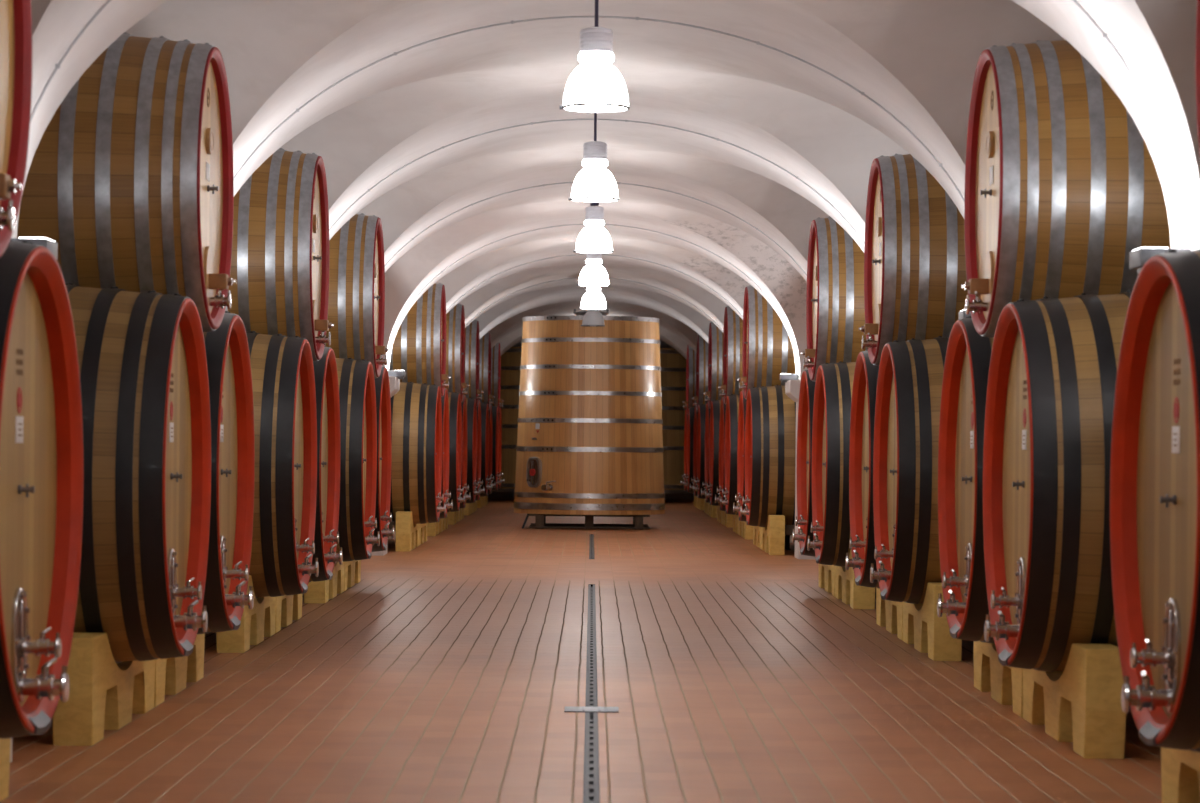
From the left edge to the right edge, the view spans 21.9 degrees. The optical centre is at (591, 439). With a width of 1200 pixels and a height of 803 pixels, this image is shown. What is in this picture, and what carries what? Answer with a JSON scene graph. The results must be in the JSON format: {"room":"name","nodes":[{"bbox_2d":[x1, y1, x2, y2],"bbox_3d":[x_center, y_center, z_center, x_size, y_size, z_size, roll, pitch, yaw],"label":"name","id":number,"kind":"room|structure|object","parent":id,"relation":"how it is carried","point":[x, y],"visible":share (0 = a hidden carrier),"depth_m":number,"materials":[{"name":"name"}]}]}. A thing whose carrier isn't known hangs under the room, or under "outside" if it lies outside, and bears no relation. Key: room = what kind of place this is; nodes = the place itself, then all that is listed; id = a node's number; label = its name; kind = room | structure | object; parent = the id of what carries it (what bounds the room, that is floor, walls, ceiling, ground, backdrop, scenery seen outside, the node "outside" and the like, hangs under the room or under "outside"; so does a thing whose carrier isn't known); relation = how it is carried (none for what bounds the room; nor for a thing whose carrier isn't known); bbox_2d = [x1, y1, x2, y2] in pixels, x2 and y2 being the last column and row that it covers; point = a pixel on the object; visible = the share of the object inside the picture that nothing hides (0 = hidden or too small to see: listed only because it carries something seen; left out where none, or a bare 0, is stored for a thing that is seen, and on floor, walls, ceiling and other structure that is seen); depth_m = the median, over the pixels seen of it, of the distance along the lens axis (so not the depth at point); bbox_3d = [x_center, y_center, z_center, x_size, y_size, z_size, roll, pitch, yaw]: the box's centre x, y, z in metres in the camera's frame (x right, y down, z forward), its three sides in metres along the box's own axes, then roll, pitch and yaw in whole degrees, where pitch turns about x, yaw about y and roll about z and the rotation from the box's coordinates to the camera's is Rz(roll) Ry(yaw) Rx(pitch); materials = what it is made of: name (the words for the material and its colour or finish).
{"room":"wine cellar","nodes":[
{"label":"wine cellar","id":0,"kind":"room"},
{"bbox_2d":[0,498,1161,802],"bbox_3d":[-0.014,1.550,37.945,9.600,0.001,87.750,1,0,0],"label":"floor","id":1,"kind":"structure","parent":0,"point":[450,672],"depth_m":18.08,"materials":[{"name":"tile"}]},
{"bbox_2d":[0,738,10,801],"bbox_3d":[-3.369,1.251,12.170,1.755,0.540,2.230,1,0,0],"label":"cradle","id":2,"kind":"object","parent":1,"relation":"on","point":[5,743],"visible":0.6,"depth_m":13.15,"materials":[{"name":"brown wood"}]},
{"bbox_2d":[0,240,82,738],"bbox_3d":[-3.202,0.183,12.170,2.300,2.056,2.050,1,0,0],"label":"lower cask","id":3,"kind":"object","parent":2,"relation":"on","point":[41,426],"visible":0.98,"depth_m":12.40,"materials":[{"name":"brown wood"}]},
{"bbox_2d":[53,632,154,745],"bbox_3d":[-3.369,1.251,16.570,1.755,0.540,2.230,1,0,0],"label":"cradle","id":4,"kind":"object","parent":1,"relation":"on","point":[104,693],"visible":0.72,"depth_m":15.63,"materials":[{"name":"brown wood"}]},
{"bbox_2d":[65,283,210,662],"bbox_3d":[-3.202,0.183,16.570,2.300,2.056,2.050,1,0,0],"label":"lower cask","id":5,"kind":"object","parent":4,"relation":"on","point":[142,360],"visible":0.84,"depth_m":15.86,"materials":[{"name":"brown wood"}]},
{"bbox_2d":[154,634,204,706],"bbox_3d":[-3.369,1.251,18.820,1.755,0.540,2.230,1,0,0],"label":"cradle","id":6,"kind":"object","parent":1,"relation":"on","point":[172,675],"visible":0.16,"depth_m":18.68,"materials":[{"name":"brown wood"}]},
{"bbox_2d":[197,311,254,633],"bbox_3d":[-3.202,0.183,18.820,2.300,2.056,2.050,1,0,0],"label":"lower cask","id":7,"kind":"object","parent":6,"relation":"on","point":[226,596],"visible":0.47,"depth_m":19.03,"materials":[{"name":"brown wood"}]},
{"bbox_2d":[216,575,275,652],"bbox_3d":[-3.369,1.251,23.320,1.755,0.540,2.230,1,0,0],"label":"cradle","id":8,"kind":"object","parent":1,"relation":"on","point":[257,623],"visible":0.19,"depth_m":22.82,"materials":[{"name":"brown wood"}]},
{"bbox_2d":[246,331,318,597],"bbox_3d":[-3.202,0.183,23.320,2.300,2.056,2.050,1,0,0],"label":"lower cask","id":9,"kind":"object","parent":8,"relation":"on","point":[282,368],"visible":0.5,"depth_m":22.65,"materials":[{"name":"brown wood"}]},
{"bbox_2d":[275,594,301,632],"bbox_3d":[-3.369,1.251,25.570,1.755,0.540,2.230,1,0,0],"label":"cradle","id":10,"kind":"object","parent":1,"relation":"on","point":[288,607],"visible":0.08,"depth_m":25.37,"materials":[{"name":"brown wood"}]},
{"bbox_2d":[309,346,342,581],"bbox_3d":[-3.202,0.183,25.570,2.300,2.056,2.050,1,0,0],"label":"lower cask","id":11,"kind":"object","parent":10,"relation":"on","point":[326,538],"visible":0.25,"depth_m":26.01,"materials":[{"name":"brown wood"}]},
{"bbox_2d":[304,562,343,602],"bbox_3d":[-3.369,1.251,30.070,1.755,0.540,2.230,1,0,0],"label":"cradle","id":12,"kind":"object","parent":1,"relation":"on","point":[318,591],"visible":0.12,"depth_m":29.20,"materials":[{"name":"brown wood"}]},
{"bbox_2d":[336,358,379,561],"bbox_3d":[-3.202,0.183,30.070,2.300,2.056,2.050,1,0,0],"label":"lower cask","id":13,"kind":"object","parent":12,"relation":"on","point":[356,380],"visible":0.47,"depth_m":29.41,"materials":[{"name":"brown wood"}]},
{"bbox_2d":[344,560,360,590],"bbox_3d":[-3.369,1.251,32.320,1.755,0.540,2.230,1,0,0],"label":"cradle","id":14,"kind":"object","parent":1,"relation":"on","point":[352,569],"visible":0.07,"depth_m":32.13,"materials":[{"name":"brown wood"}]},
{"bbox_2d":[372,366,394,551],"bbox_3d":[-3.202,0.183,32.320,2.300,2.056,2.050,1,0,0],"label":"lower cask","id":15,"kind":"object","parent":14,"relation":"on","point":[383,514],"visible":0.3,"depth_m":32.90,"materials":[{"name":"brown wood"}]},
{"bbox_2d":[389,511,418,550],"bbox_3d":[-3.369,1.251,43.570,1.755,0.540,2.230,1,0,0],"label":"cradle","id":16,"kind":"object","parent":1,"relation":"on","point":[407,533],"visible":0.38,"depth_m":42.47,"materials":[{"name":"brown wood"}]},
{"bbox_2d":[390,382,445,523],"bbox_3d":[-3.202,0.183,43.570,2.300,2.056,2.050,1,0,0],"label":"lower cask","id":17,"kind":"object","parent":16,"relation":"on","point":[416,409],"visible":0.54,"depth_m":42.74,"materials":[{"name":"brown wood"}]},
{"bbox_2d":[419,523,426,544],"bbox_3d":[-3.369,1.251,45.820,1.755,0.540,2.230,1,0,0],"label":"cradle","id":18,"kind":"object","parent":1,"relation":"on","point":[422,527],"visible":0.06,"depth_m":45.59,"materials":[{"name":"brown wood"}]},
{"bbox_2d":[439,388,452,518],"bbox_3d":[-3.202,0.183,45.820,2.300,2.056,2.050,1,0,0],"label":"lower cask","id":19,"kind":"object","parent":18,"relation":"on","point":[444,399],"visible":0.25,"depth_m":46.41,"materials":[{"name":"brown wood"}]},
{"bbox_2d":[427,519,441,535],"bbox_3d":[-3.369,1.251,50.320,1.755,0.540,2.230,1,0,0],"label":"cradle","id":20,"kind":"object","parent":1,"relation":"on","point":[435,528],"visible":0.02,"depth_m":49.24,"materials":[{"name":"brown wood"}]},
{"bbox_2d":[447,392,464,511],"bbox_3d":[-3.202,0.183,50.320,2.300,2.056,2.050,1,0,0],"label":"lower cask","id":21,"kind":"object","parent":20,"relation":"on","point":[455,412],"visible":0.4,"depth_m":49.70,"materials":[{"name":"brown wood"}]},
{"bbox_2d":[442,512,447,530],"bbox_3d":[-3.369,1.251,52.570,1.755,0.540,2.230,1,0,0],"label":"cradle","id":22,"kind":"object","parent":1,"relation":"on","point":[444,520],"visible":0.05,"depth_m":52.56,"materials":[{"name":"brown wood"}]},
{"bbox_2d":[460,395,470,508],"bbox_3d":[-3.202,0.183,52.570,2.300,2.056,2.050,1,0,0],"label":"lower cask","id":23,"kind":"object","parent":22,"relation":"on","point":[464,403],"visible":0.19,"depth_m":53.15,"materials":[{"name":"brown wood"}]},
{"bbox_2d":[448,511,458,524],"bbox_3d":[-3.369,1.251,57.070,1.755,0.540,2.230,1,0,0],"label":"cradle","id":24,"kind":"object","parent":1,"relation":"on","point":[453,517],"visible":0.05,"depth_m":55.99,"materials":[{"name":"brown wood"}]},
{"bbox_2d":[465,397,479,503],"bbox_3d":[-3.202,0.183,57.070,2.300,2.056,2.050,1,0,0],"label":"lower cask","id":25,"kind":"object","parent":24,"relation":"on","point":[471,402],"visible":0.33,"depth_m":56.47,"materials":[{"name":"brown wood"}]},
{"bbox_2d":[464,503,472,515],"bbox_3d":[-3.369,1.251,63.820,1.755,0.540,2.230,1,0,0],"label":"cradle","id":26,"kind":"object","parent":1,"relation":"on","point":[468,509],"visible":0.06,"depth_m":62.73,"materials":[{"name":"brown wood"}]},
{"bbox_2d":[480,402,491,496],"bbox_3d":[-3.202,0.183,63.820,2.300,2.056,2.050,1,0,0],"label":"lower cask","id":27,"kind":"object","parent":26,"relation":"on","point":[484,406],"visible":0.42,"depth_m":63.21,"materials":[{"name":"brown wood"}]},
{"bbox_2d":[477,496,483,507],"bbox_3d":[-3.369,1.251,70.570,1.755,0.540,2.230,1,0,0],"label":"cradle","id":28,"kind":"object","parent":1,"relation":"on","point":[480,503],"visible":0.03,"depth_m":69.49,"materials":[{"name":"brown wood"}]},
{"bbox_2d":[491,406,501,490],"bbox_3d":[-3.202,0.183,70.570,2.300,2.056,2.050,1,0,0],"label":"lower cask","id":29,"kind":"object","parent":28,"relation":"on","point":[495,417],"visible":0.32,"depth_m":70.02,"materials":[{"name":"brown wood"}]},
{"bbox_2d":[487,347,521,497],"bbox_3d":[-1.497,-0.378,78.400,2.898,3.869,2.898,1,0,-14],"label":"upright vat","id":30,"kind":"object","parent":1,"relation":"on","point":[511,359],"visible":0.15,"depth_m":77.12,"materials":[{"name":"wood"}]},
{"bbox_2d":[514,309,664,529],"bbox_3d":[-0.032,-0.376,54.750,2.679,3.868,2.679,1,0,-5],"label":"upright vat","id":31,"kind":"object","parent":1,"relation":"on","point":[590,435],"visible":0.98,"depth_m":53.66,"materials":[{"name":"wood"}]},
{"bbox_2d":[583,712,598,802],"bbox_3d":[-0.003,1.554,13.310,0.069,0.013,8.620,1,0,0],"label":"drain grate","id":32,"kind":"object","parent":1,"relation":"on","point":[595,760],"visible":1,"depth_m":15.00,"materials":[{"name":"metal"}]},
{"bbox_2d":[586,585,596,706],"bbox_3d":[-0.003,1.554,25.575,0.069,0.013,15.250,1,0,0],"label":"drain grate","id":33,"kind":"object","parent":1,"relation":"on","point":[591,691],"visible":0.98,"depth_m":22.46,"materials":[{"name":"metal"}]},
{"bbox_2d":[660,348,693,495],"bbox_3d":[1.503,-0.352,78.400,2.898,3.869,2.898,1,0,14],"label":"upright vat","id":34,"kind":"object","parent":1,"relation":"on","point":[672,363],"visible":0.07,"depth_m":77.11,"materials":[{"name":"wood"}]},
{"bbox_2d":[708,503,716,517],"bbox_3d":[3.306,1.309,63.620,1.755,0.540,2.230,1,0,0],"label":"cradle","id":35,"kind":"object","parent":1,"relation":"on","point":[712,509],"visible":0.06,"depth_m":62.53,"materials":[{"name":"brown wood"}]},
{"bbox_2d":[693,404,705,498],"bbox_3d":[3.233,0.239,63.620,2.300,2.056,2.050,1,0,0],"label":"lower cask","id":36,"kind":"object","parent":35,"relation":"on","point":[700,480],"visible":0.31,"depth_m":63.01,"materials":[{"name":"red wood"}]},
{"bbox_2d":[722,511,732,526],"bbox_3d":[3.306,1.309,56.870,1.755,0.540,2.230,1,0,0],"label":"cradle","id":37,"kind":"object","parent":1,"relation":"on","point":[727,519],"visible":0.05,"depth_m":55.78,"materials":[{"name":"brown wood"}]},
{"bbox_2d":[705,399,720,505],"bbox_3d":[3.233,0.239,56.870,2.300,2.056,2.050,1,0,0],"label":"lower cask","id":38,"kind":"object","parent":37,"relation":"on","point":[715,404],"visible":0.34,"depth_m":56.27,"materials":[{"name":"red wood"}]},
{"bbox_2d":[733,514,738,534],"bbox_3d":[3.306,1.309,52.370,1.755,0.540,2.230,1,0,0],"label":"cradle","id":39,"kind":"object","parent":1,"relation":"on","point":[735,517],"visible":0.04,"depth_m":52.13,"materials":[{"name":"brown wood"}]},
{"bbox_2d":[715,397,725,510],"bbox_3d":[3.233,0.239,52.370,2.300,2.056,2.050,1,0,0],"label":"lower cask","id":40,"kind":"object","parent":39,"relation":"on","point":[722,406],"visible":0.16,"depth_m":52.99,"materials":[{"name":"red wood"}]},
{"bbox_2d":[739,521,752,538],"bbox_3d":[3.306,1.309,50.120,1.755,0.540,2.230,1,0,0],"label":"cradle","id":41,"kind":"object","parent":1,"relation":"on","point":[746,531],"visible":0.1,"depth_m":49.03,"materials":[{"name":"brown wood"}]},
{"bbox_2d":[720,393,739,514],"bbox_3d":[3.233,0.239,50.120,2.300,2.056,2.050,1,0,0],"label":"lower cask","id":42,"kind":"object","parent":41,"relation":"on","point":[732,403],"visible":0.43,"depth_m":49.52,"materials":[{"name":"red wood"}]},
{"bbox_2d":[753,526,760,548],"bbox_3d":[3.306,1.309,45.620,1.755,0.540,2.230,1,0,0],"label":"cradle","id":43,"kind":"object","parent":1,"relation":"on","point":[756,529],"visible":0.08,"depth_m":45.49,"materials":[{"name":"brown wood"}]},
{"bbox_2d":[733,391,746,521],"bbox_3d":[3.233,0.239,45.620,2.300,2.056,2.050,1,0,0],"label":"lower cask","id":44,"kind":"object","parent":43,"relation":"on","point":[742,401],"visible":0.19,"depth_m":46.18,"materials":[{"name":"red wood"}]},
{"bbox_2d":[761,515,794,554],"bbox_3d":[3.306,1.309,43.370,1.755,0.540,2.230,1,0,0],"label":"cradle","id":45,"kind":"object","parent":1,"relation":"on","point":[773,535],"visible":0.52,"depth_m":42.27,"materials":[{"name":"brown wood"}]},
{"bbox_2d":[740,384,795,526],"bbox_3d":[3.233,0.239,43.370,2.300,2.056,2.050,1,0,0],"label":"lower cask","id":46,"kind":"object","parent":45,"relation":"on","point":[770,424],"visible":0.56,"depth_m":42.53,"materials":[{"name":"brown wood"}]},
{"bbox_2d":[785,535,790,549],"bbox_3d":[3.251,0.487,44.495,1.100,2.182,0.857,1,0,0],"label":"stand","id":47,"kind":"object","parent":1,"relation":"on","point":[787,537],"visible":0.09,"depth_m":44.45,"materials":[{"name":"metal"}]},
{"bbox_2d":[737,285,795,398],"bbox_3d":[3.194,-1.393,44.495,2.207,1.781,1.771,1,0,0],"label":"upper cask","id":48,"kind":"object","parent":47,"relation":"on","point":[767,349],"visible":0.33,"depth_m":43.73,"materials":[{"name":"brown wood"}]},
{"bbox_2d":[819,564,834,596],"bbox_3d":[3.306,1.309,32.120,1.755,0.540,2.230,1,0,0],"label":"cradle","id":49,"kind":"object","parent":1,"relation":"on","point":[826,572],"visible":0.09,"depth_m":31.95,"materials":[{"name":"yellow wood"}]},
{"bbox_2d":[792,370,814,556],"bbox_3d":[3.233,0.239,32.120,2.300,2.056,2.050,1,0,0],"label":"lower cask","id":50,"kind":"object","parent":49,"relation":"on","point":[807,386],"visible":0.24,"depth_m":32.69,"materials":[{"name":"red wood"}]},
{"bbox_2d":[835,550,874,608],"bbox_3d":[3.306,1.309,29.870,1.755,0.540,2.230,1,0,0],"label":"cradle","id":51,"kind":"object","parent":1,"relation":"on","point":[846,589],"visible":0.23,"depth_m":29.01,"materials":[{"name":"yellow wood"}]},
{"bbox_2d":[807,361,855,566],"bbox_3d":[3.233,0.239,29.870,2.300,2.056,2.050,1,0,0],"label":"lower cask","id":52,"kind":"object","parent":51,"relation":"on","point":[830,524],"visible":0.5,"depth_m":29.21,"materials":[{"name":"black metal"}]},
{"bbox_2d":[876,587,902,640],"bbox_3d":[3.306,1.309,25.370,1.755,0.540,2.230,1,0,0],"label":"cradle","id":53,"kind":"object","parent":1,"relation":"on","point":[889,614],"visible":0.07,"depth_m":25.22,"materials":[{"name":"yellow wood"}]},
{"bbox_2d":[845,350,878,587],"bbox_3d":[3.233,0.239,25.370,2.300,2.056,2.050,1,0,0],"label":"lower cask","id":54,"kind":"object","parent":53,"relation":"on","point":[862,541],"visible":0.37,"depth_m":25.83,"materials":[{"name":"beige wood"}]},
{"bbox_2d":[903,582,961,660],"bbox_3d":[3.306,1.309,23.120,1.755,0.540,2.230,1,0,0],"label":"cradle","id":55,"kind":"object","parent":1,"relation":"on","point":[929,633],"visible":0.25,"depth_m":22.24,"materials":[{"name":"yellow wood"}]},
{"bbox_2d":[870,336,948,603],"bbox_3d":[3.233,0.239,23.120,2.300,2.056,2.050,1,0,0],"label":"lower cask","id":56,"kind":"object","parent":55,"relation":"on","point":[910,374],"visible":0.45,"depth_m":22.43,"materials":[{"name":"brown wood"}]},
{"bbox_2d":[973,641,1022,717],"bbox_3d":[3.306,1.309,18.620,1.755,0.540,2.230,1,0,0],"label":"cradle","id":57,"kind":"object","parent":1,"relation":"on","point":[1005,683],"visible":0.2,"depth_m":18.61,"materials":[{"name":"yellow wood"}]},
{"bbox_2d":[937,316,994,643],"bbox_3d":[3.233,0.239,18.620,2.300,2.056,2.050,1,0,0],"label":"lower cask","id":58,"kind":"object","parent":57,"relation":"on","point":[968,353],"visible":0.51,"depth_m":18.82,"materials":[{"name":"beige wood"}]},
{"bbox_2d":[1023,644,1125,758],"bbox_3d":[3.306,1.309,16.370,1.755,0.540,2.230,1,0,0],"label":"cradle","id":59,"kind":"object","parent":1,"relation":"on","point":[1081,705],"visible":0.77,"depth_m":15.34,"materials":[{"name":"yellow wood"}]},
{"bbox_2d":[983,290,1131,671],"bbox_3d":[3.233,0.239,16.370,2.300,2.056,2.050,1,0,0],"label":"lower cask","id":60,"kind":"object","parent":59,"relation":"on","point":[1052,376],"visible":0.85,"depth_m":15.67,"materials":[{"name":"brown wood"}]},
{"bbox_2d":[1161,747,1199,802],"bbox_3d":[3.306,1.309,12.120,1.755,0.540,2.230,1,0,0],"label":"cradle","id":61,"kind":"object","parent":1,"relation":"on","point":[1180,769],"visible":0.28,"depth_m":12.84,"materials":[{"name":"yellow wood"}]},
{"bbox_2d":[1110,249,1199,751],"bbox_3d":[3.233,0.239,12.120,2.300,2.056,2.050,1,0,0],"label":"lower cask","id":62,"kind":"object","parent":61,"relation":"on","point":[1155,467],"visible":1,"depth_m":12.31,"materials":[{"name":"beige wood"}]},
{"bbox_3d":[-3.224,0.431,11.045,1.100,2.182,0.857,1,0,0],"label":"stand","id":63,"kind":"object","parent":1,"relation":"on","visible":0},
{"bbox_2d":[0,0,31,256],"bbox_3d":[-3.134,-1.448,11.045,2.207,1.781,1.771,1,0,0],"label":"upper cask","id":64,"kind":"object","parent":63,"relation":"on","point":[15,15],"visible":1,"depth_m":11.70,"materials":[{"name":"brown wood"}]},
{"bbox_3d":[-3.224,0.431,17.695,1.100,2.182,0.857,1,0,0],"label":"stand","id":65,"kind":"object","parent":1,"relation":"on","visible":0},
{"bbox_2d":[17,32,235,331],"bbox_3d":[-3.134,-1.448,17.695,2.207,1.781,1.771,1,0,0],"label":"upper cask","id":66,"kind":"object","parent":65,"relation":"on","point":[131,176],"visible":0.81,"depth_m":16.93,"materials":[{"name":"brown wood"}]},
{"bbox_3d":[3.251,0.487,10.495,1.100,2.182,0.857,1,0,0],"label":"stand","id":67,"kind":"object","parent":1,"relation":"on","visible":0},
{"bbox_2d":[1195,0,1199,157],"bbox_3d":[3.194,-1.393,10.495,2.207,1.781,1.771,1,0,0],"label":"upper cask","id":68,"kind":"object","parent":67,"relation":"on","point":[1197,43],"visible":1,"depth_m":11.26,"materials":[{"name":"red wood"}]},
{"bbox_3d":[3.251,0.487,17.495,1.100,2.182,0.857,1,0,0],"label":"stand","id":69,"kind":"object","parent":1,"relation":"on","visible":0},
{"bbox_2d":[961,40,1169,337],"bbox_3d":[3.194,-1.393,17.495,2.207,1.781,1.771,1,0,0],"label":"upper cask","id":70,"kind":"object","parent":69,"relation":"on","point":[1062,183],"visible":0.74,"depth_m":16.74,"materials":[{"name":"brown wood"}]},
{"bbox_3d":[3.251,0.487,24.245,1.100,2.182,0.857,1,0,0],"label":"stand","id":71,"kind":"object","parent":1,"relation":"on","visible":0},
{"bbox_2d":[859,153,967,365],"bbox_3d":[3.194,-1.393,24.245,2.207,1.781,1.771,1,0,0],"label":"upper cask","id":72,"kind":"object","parent":71,"relation":"on","point":[915,263],"visible":0.41,"depth_m":23.50,"materials":[{"name":"brown wood"}]},
{"bbox_3d":[3.251,0.487,30.995,1.100,2.182,0.857,1,0,0],"label":"stand","id":73,"kind":"object","parent":1,"relation":"on","visible":0},
{"bbox_2d":[801,216,866,381],"bbox_3d":[3.194,-1.393,30.995,2.207,1.781,1.771,1,0,0],"label":"upper cask","id":74,"kind":"object","parent":73,"relation":"on","point":[835,311],"visible":0.27,"depth_m":30.26,"materials":[{"name":"brown wood"}]},
{"bbox_3d":[3.251,0.487,51.245,1.100,2.182,0.857,1,0,0],"label":"stand","id":75,"kind":"object","parent":1,"relation":"on","visible":0},
{"bbox_2d":[718,306,742,403],"bbox_3d":[3.194,-1.393,51.245,2.207,1.781,1.771,1,0,0],"label":"upper cask","id":76,"kind":"object","parent":75,"relation":"on","point":[733,323],"visible":0.26,"depth_m":50.55,"materials":[{"name":"brown wood"}]},
{"bbox_3d":[3.251,0.487,57.995,1.100,2.182,0.857,1,0,0],"label":"stand","id":77,"kind":"object","parent":1,"relation":"on","visible":0},
{"bbox_2d":[703,322,722,407],"bbox_3d":[3.194,-1.393,57.995,2.207,1.781,1.771,1,0,0],"label":"upper cask","id":78,"kind":"object","parent":77,"relation":"on","point":[715,340],"visible":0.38,"depth_m":57.30,"materials":[{"name":"brown wood"}]},
{"bbox_3d":[3.251,0.487,64.745,1.100,2.182,0.857,1,0,0],"label":"stand","id":79,"kind":"object","parent":1,"relation":"on","visible":0},
{"bbox_2d":[692,334,707,411],"bbox_3d":[3.194,-1.393,64.745,2.207,1.781,1.771,1,0,0],"label":"upper cask","id":80,"kind":"object","parent":79,"relation":"on","point":[702,345],"visible":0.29,"depth_m":64.05,"materials":[{"name":"brown wood"}]},
{"bbox_3d":[3.251,0.487,71.495,1.100,2.182,0.857,1,0,0],"label":"stand","id":81,"kind":"object","parent":1,"relation":"on","visible":0},
{"bbox_2d":[682,345,695,413],"bbox_3d":[3.194,-1.393,71.495,2.207,1.781,1.771,1,0,0],"label":"upper cask","id":82,"kind":"object","parent":81,"relation":"on","point":[691,354],"visible":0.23,"depth_m":70.79,"materials":[{"name":"brown wood"}]},
{"bbox_2d":[11,0,1199,373],"bbox_3d":[0.017,-1.900,37.945,9.600,2.000,87.750,1,0,0],"label":"ceiling","id":83,"kind":"structure","parent":0,"point":[917,59],"depth_m":24.43,"materials":[{"name":"paint"}]},
{"bbox_2d":[388,224,796,373],"bbox_3d":[0.017,-1.892,41.320,5.450,1.985,0.020,1,0,0],"label":"cable","id":84,"kind":"object","parent":83,"relation":"attached to","point":[569,224],"visible":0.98,"depth_m":41.31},
{"bbox_2d":[573,202,612,252],"bbox_3d":[0.019,-2.393,31.195,0.399,1.014,0.384,1,0,0],"label":"pendant lamp","id":85,"kind":"object","parent":83,"relation":"hanging from","point":[593,238],"visible":0.98,"depth_m":31.10,"materials":[{"name":"white"}]},
{"bbox_2d":[577,203,608,285],"bbox_3d":[0.019,-2.393,37.945,0.399,1.014,0.384,1,0,0],"label":"pendant lamp","id":86,"kind":"object","parent":83,"relation":"hanging from","point":[593,273],"visible":0.7,"depth_m":37.84,"materials":[{"name":"white"}]},
{"bbox_2d":[568,112,618,201],"bbox_3d":[0.019,-2.393,24.445,0.399,1.014,0.384,1,0,0],"label":"pendant lamp","id":87,"kind":"object","parent":83,"relation":"hanging from","point":[593,183],"visible":0.98,"depth_m":24.35,"materials":[{"name":"white"}]},
{"bbox_2d":[559,0,628,111],"bbox_3d":[0.019,-2.393,17.695,0.399,1.014,0.384,1,0,0],"label":"pendant lamp","id":88,"kind":"object","parent":83,"relation":"hanging from","point":[595,85],"visible":1,"depth_m":17.60,"materials":[{"name":"white"}]},
{"bbox_2d":[329,119,864,242],"bbox_3d":[0.017,-1.892,27.820,5.450,1.985,0.020,1,0,0],"label":"cable","id":89,"kind":"object","parent":83,"relation":"attached to","point":[531,123],"visible":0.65,"depth_m":27.82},
{"bbox_2d":[234,16,963,201],"bbox_3d":[0.017,-1.892,21.070,5.450,1.985,0.020,1,0,0],"label":"cable","id":90,"kind":"object","parent":83,"relation":"attached to","point":[560,17],"visible":0.67,"depth_m":21.06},
{"bbox_2d":[30,0,1183,247],"bbox_3d":[0.017,-1.892,14.320,5.450,1.985,0.020,1,0,0],"label":"arch","id":91,"kind":"object","parent":83,"relation":"attached to","point":[1105,35],"visible":0.73,"depth_m":14.31,"materials":[{"name":"white paint"}]},
{"bbox_2d":[790,246,1199,558],"bbox_3d":[3.776,-0.642,37.945,2.060,4.450,87.750,1,0,0],"label":"wall","id":92,"kind":"structure","parent":0,"point":[798,555],"depth_m":41.42,"materials":[{"name":"paint"}]},
{"bbox_2d":[1129,247,1190,273],"bbox_3d":[2.622,-0.826,14.320,0.230,0.113,0.300,1,0,0],"label":"uplight","id":93,"kind":"object","parent":92,"relation":"attached to","point":[1138,257],"visible":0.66,"depth_m":14.17,"materials":[{"name":"grey paint"}]},
{"bbox_3d":[-3.224,0.431,24.445,1.100,2.182,0.857,1,0,0],"label":"stand","id":94,"kind":"object","parent":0,"visible":0},
{"bbox_2d":[228,148,333,361],"bbox_3d":[-3.134,-1.448,24.445,2.207,1.781,1.771,1,0,0],"label":"upper cask","id":95,"kind":"object","parent":94,"relation":"on","point":[280,258],"visible":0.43,"depth_m":23.71,"materials":[{"name":"brown wood"}]},
{"bbox_3d":[-3.224,0.431,31.195,1.100,2.182,0.857,1,0,0],"label":"stand","id":96,"kind":"object","parent":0,"visible":0},
{"bbox_2d":[325,213,389,377],"bbox_3d":[-3.134,-1.448,31.195,2.207,1.781,1.771,1,0,0],"label":"upper cask","id":97,"kind":"object","parent":96,"relation":"on","point":[356,303],"visible":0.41,"depth_m":30.48,"materials":[{"name":"brown wood"}]},
{"bbox_3d":[-3.224,0.431,44.695,1.100,2.182,0.857,1,0,0],"label":"stand","id":98,"kind":"object","parent":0,"visible":0},
{"bbox_2d":[389,283,450,396],"bbox_3d":[-3.134,-1.448,44.695,2.207,1.781,1.771,1,0,0],"label":"upper cask","id":99,"kind":"object","parent":98,"relation":"on","point":[419,345],"visible":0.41,"depth_m":43.92,"materials":[{"name":"brown wood"}]},
{"bbox_3d":[-3.224,0.431,51.445,1.100,2.182,0.857,1,0,0],"label":"stand","id":100,"kind":"object","parent":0,"visible":0},
{"bbox_2d":[445,304,468,401],"bbox_3d":[-3.134,-1.448,51.445,2.207,1.781,1.771,1,0,0],"label":"upper cask","id":101,"kind":"object","parent":100,"relation":"on","point":[455,318],"visible":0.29,"depth_m":50.75,"materials":[{"name":"brown wood"}]},
{"bbox_3d":[-3.224,0.431,58.195,1.100,2.182,0.857,1,0,0],"label":"stand","id":102,"kind":"object","parent":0,"visible":0},
{"bbox_2d":[464,319,483,406],"bbox_3d":[-3.134,-1.448,58.195,2.207,1.781,1.771,1,0,0],"label":"upper cask","id":103,"kind":"object","parent":102,"relation":"on","point":[472,337],"visible":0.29,"depth_m":57.51,"materials":[{"name":"brown wood"}]},
{"bbox_3d":[-3.224,0.431,64.945,1.100,2.182,0.857,1,0,0],"label":"stand","id":104,"kind":"object","parent":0,"visible":0},
{"bbox_2d":[479,332,494,409],"bbox_3d":[-3.134,-1.448,64.945,2.207,1.781,1.771,1,0,0],"label":"upper cask","id":105,"kind":"object","parent":104,"relation":"on","point":[485,341],"visible":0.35,"depth_m":64.25,"materials":[{"name":"brown wood"}]},
{"bbox_3d":[-3.224,0.431,71.695,1.100,2.182,0.857,1,0,0],"label":"stand","id":106,"kind":"object","parent":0,"visible":0},
{"bbox_2d":[491,343,503,412],"bbox_3d":[-3.134,-1.448,71.695,2.207,1.781,1.771,1,0,0],"label":"upper cask","id":107,"kind":"object","parent":106,"relation":"on","point":[495,350],"visible":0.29,"depth_m":71.00,"materials":[{"name":"brown wood"}]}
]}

